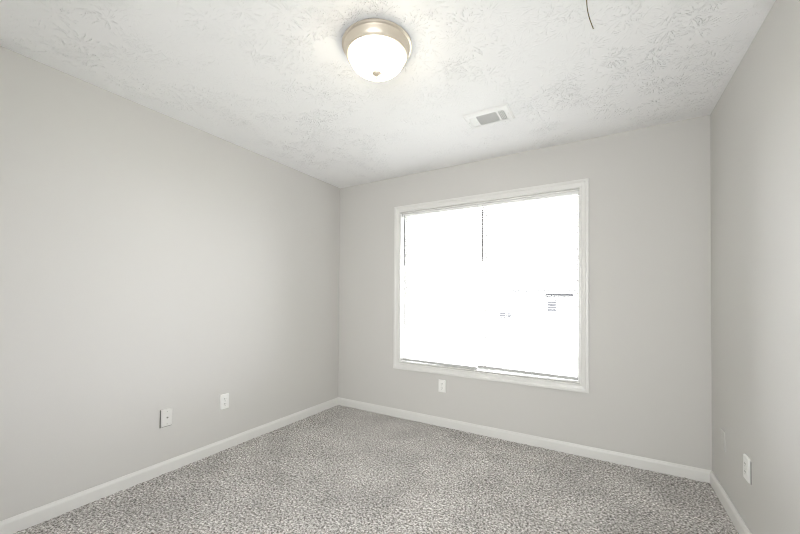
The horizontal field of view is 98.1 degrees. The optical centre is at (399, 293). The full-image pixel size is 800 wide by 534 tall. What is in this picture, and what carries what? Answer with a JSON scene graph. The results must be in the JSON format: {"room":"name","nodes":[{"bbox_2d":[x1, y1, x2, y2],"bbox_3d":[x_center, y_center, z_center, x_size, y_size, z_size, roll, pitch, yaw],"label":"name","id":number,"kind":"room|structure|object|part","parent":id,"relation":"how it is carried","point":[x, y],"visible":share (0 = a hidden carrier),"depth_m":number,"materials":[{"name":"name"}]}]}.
{"room":"empty bedroom","nodes":[
{"label":"empty bedroom","id":0,"kind":"room"},
{"bbox_2d":[0,46,339,520],"bbox_3d":[-1.704,0.002,2.342,0.150,2.640,4.050,0,-1,31],"label":"wall","id":1,"kind":"structure","parent":0,"point":[152,261],"depth_m":2.23,"materials":[{"name":"grey paint"}]},
{"bbox_2d":[160,407,172,427],"bbox_3d":[-1.592,0.850,2.366,0.017,0.120,0.078,0,-1,30],"label":"jack plate","id":2,"kind":"object","parent":1,"relation":"attached to","point":[165,414],"visible":1,"depth_m":2.36,"materials":[{"name":"white plastic"}]},
{"bbox_2d":[0,397,337,533],"bbox_3d":[-1.642,1.187,2.284,0.014,0.093,3.750,0,-1,31],"label":"baseboard","id":3,"kind":"structure","parent":1,"relation":"attached to","point":[30,518],"depth_m":2.22,"materials":[{"name":"white paint"}]},
{"bbox_2d":[220,393,228,409],"bbox_3d":[-1.380,0.852,2.731,0.011,0.117,0.072,0,-1,31],"label":"wall outlet","id":4,"kind":"object","parent":1,"relation":"attached to","point":[224,398],"visible":1,"depth_m":2.73,"materials":[{"name":"white plastic"}]},
{"bbox_2d":[13,405,738,533],"bbox_3d":[-0.274,1.267,1.476,3.191,0.107,3.750,0,-1,31],"label":"floor","id":5,"kind":"structure","parent":0,"point":[338,469],"depth_m":2.14,"materials":[{"name":"grey carpet"}]},
{"bbox_2d":[0,0,775,187],"bbox_3d":[-0.256,-1.269,1.511,3.191,0.100,3.750,0,-1,31],"label":"ceiling","id":6,"kind":"structure","parent":0,"point":[275,80],"depth_m":1.86,"materials":[{"name":"white paint"}]},
{"bbox_2d":[342,18,411,80],"bbox_3d":[-0.113,-1.133,1.704,0.343,0.166,0.343,0,-1,31],"label":"ceiling light","id":7,"kind":"object","parent":6,"relation":"attached to","point":[377,49],"visible":1,"depth_m":1.61,"materials":[{"name":"white glass"}]},
{"bbox_3d":[-0.113,-1.121,1.704,0.270,0.085,0.270,0,-1,31],"label":"lamp shade","id":8,"kind":"part","parent":7,"relation":"part of","materials":[{"name":"white glass"}]},
{"bbox_2d":[462,103,514,128],"bbox_3d":[0.604,-1.196,2.362,0.306,0.011,0.208,0,-1,31],"label":"ceiling vent","id":9,"kind":"object","parent":6,"relation":"in","point":[501,112],"visible":1,"depth_m":2.35,"materials":[{"name":"white metal"}]},
{"bbox_2d":[586,0,593,28],"bbox_3d":[0.805,-1.196,1.475,0.018,0.044,0.169,0,-1,44],"label":"wire","id":10,"kind":"object","parent":6,"relation":"hanging from","point":[586,0],"visible":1,"depth_m":1.48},
{"bbox_2d":[338,115,711,469],"bbox_3d":[0.726,0.030,3.173,3.191,2.640,0.150,0,-1,31],"label":"wall","id":11,"kind":"structure","parent":0,"point":[649,395],"depth_m":2.59,"materials":[{"name":"grey paint"}]},
{"bbox_2d":[438,379,445,392],"bbox_3d":[0.395,0.872,3.260,0.072,0.117,0.011,0,-1,31],"label":"wall outlet","id":12,"kind":"object","parent":11,"relation":"attached to","point":[442,383],"visible":1,"depth_m":3.25,"materials":[{"name":"white plastic"}]},
{"bbox_2d":[399,189,579,382],"bbox_3d":[0.734,-0.060,3.167,1.620,1.520,0.151,0,-1,31],"label":"window","id":13,"kind":"structure","parent":11,"relation":"in","point":[404,302],"depth_m":3.18,"materials":[{"name":"white paint"}]},
{"bbox_2d":[402,204,477,368],"bbox_3d":[0.364,-0.058,3.345,0.783,1.498,0.042,0,-1,31],"label":"window blind","id":14,"kind":"object","parent":13,"relation":"attached to","point":[469,207],"visible":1,"depth_m":3.34,"materials":[{"name":"white plastic"}]},
{"bbox_3d":[0.362,0.676,3.341,0.775,0.031,0.025,0,-1,31],"label":"rail","id":15,"kind":"part","parent":14,"relation":"part of","materials":[{"name":"grey plastic"}]},
{"bbox_3d":[0.373,-0.795,3.361,0.783,0.024,0.026,0,-1,31],"label":"head rail","id":16,"kind":"part","parent":14,"relation":"part of","materials":[{"name":"white plastic"}]},
{"bbox_3d":[0.669,-0.052,3.157,0.001,1.463,0.001,0,-1,31],"label":"ladder cord","id":17,"kind":"part","parent":14,"relation":"part of","materials":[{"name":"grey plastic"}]},
{"bbox_2d":[478,191,578,379],"bbox_3d":[1.055,-0.062,2.937,0.816,1.491,0.042,0,-1,31],"label":"window blind","id":18,"kind":"object","parent":13,"relation":"attached to","point":[569,194],"visible":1,"depth_m":2.93,"materials":[{"name":"white plastic"}]},
{"bbox_3d":[1.052,-0.058,2.931,0.001,1.450,0.001,0,-1,31],"label":"ladder cord","id":19,"kind":"part","parent":18,"relation":"part of","materials":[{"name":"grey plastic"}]},
{"bbox_3d":[1.054,0.667,2.933,0.808,0.033,0.025,0,-1,31],"label":"rail","id":20,"kind":"part","parent":18,"relation":"part of","materials":[{"name":"grey plastic"}]},
{"bbox_3d":[1.064,-0.795,2.953,0.816,0.024,0.026,0,-1,31],"label":"head rail","id":21,"kind":"part","parent":18,"relation":"part of","materials":[{"name":"white plastic"}]},
{"bbox_2d":[393,178,588,392],"bbox_3d":[0.692,-0.060,3.096,1.747,1.645,0.020,0,-1,31],"label":"trim","id":22,"kind":"structure","parent":11,"relation":"attached to","point":[583,184],"depth_m":2.91,"materials":[{"name":"white paint"}]},
{"bbox_2d":[338,397,711,482],"bbox_3d":[0.675,1.215,3.087,3.191,0.093,0.014,0,-1,31],"label":"baseboard","id":23,"kind":"structure","parent":11,"relation":"attached to","point":[698,474],"depth_m":2.78,"materials":[{"name":"white paint"}]},
{"bbox_2d":[710,0,799,533],"bbox_3d":[1.174,-0.001,0.645,0.150,2.640,4.050,0,-1,31],"label":"wall","id":24,"kind":"structure","parent":0,"point":[755,121],"depth_m":1.55,"materials":[{"name":"grey paint"}]},
{"bbox_2d":[710,471,751,533],"bbox_3d":[1.095,1.185,0.670,0.014,0.093,3.750,0,-1,31],"label":"baseboard","id":25,"kind":"structure","parent":24,"relation":"attached to","point":[733,514],"depth_m":1.94,"materials":[{"name":"white paint"}]},
{"bbox_2d":[743,454,751,484],"bbox_3d":[1.708,0.865,1.708,0.011,0.117,0.085,0,-1,31],"label":"wall outlet","id":26,"kind":"object","parent":24,"relation":"attached to","point":[746,461],"visible":1,"depth_m":1.69,"materials":[{"name":"white plastic"}]},
{"label":"outside","id":27,"kind":"structure","parent":0,"visible":0},
{"bbox_2d":[409,312,483,365],"bbox_3d":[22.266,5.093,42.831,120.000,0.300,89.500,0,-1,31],"label":"ground","id":28,"kind":"structure","parent":27,"point":[418,319],"depth_m":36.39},
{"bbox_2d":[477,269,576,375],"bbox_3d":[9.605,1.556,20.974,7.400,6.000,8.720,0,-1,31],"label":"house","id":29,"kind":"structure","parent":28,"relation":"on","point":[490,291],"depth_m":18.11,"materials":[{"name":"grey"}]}
]}

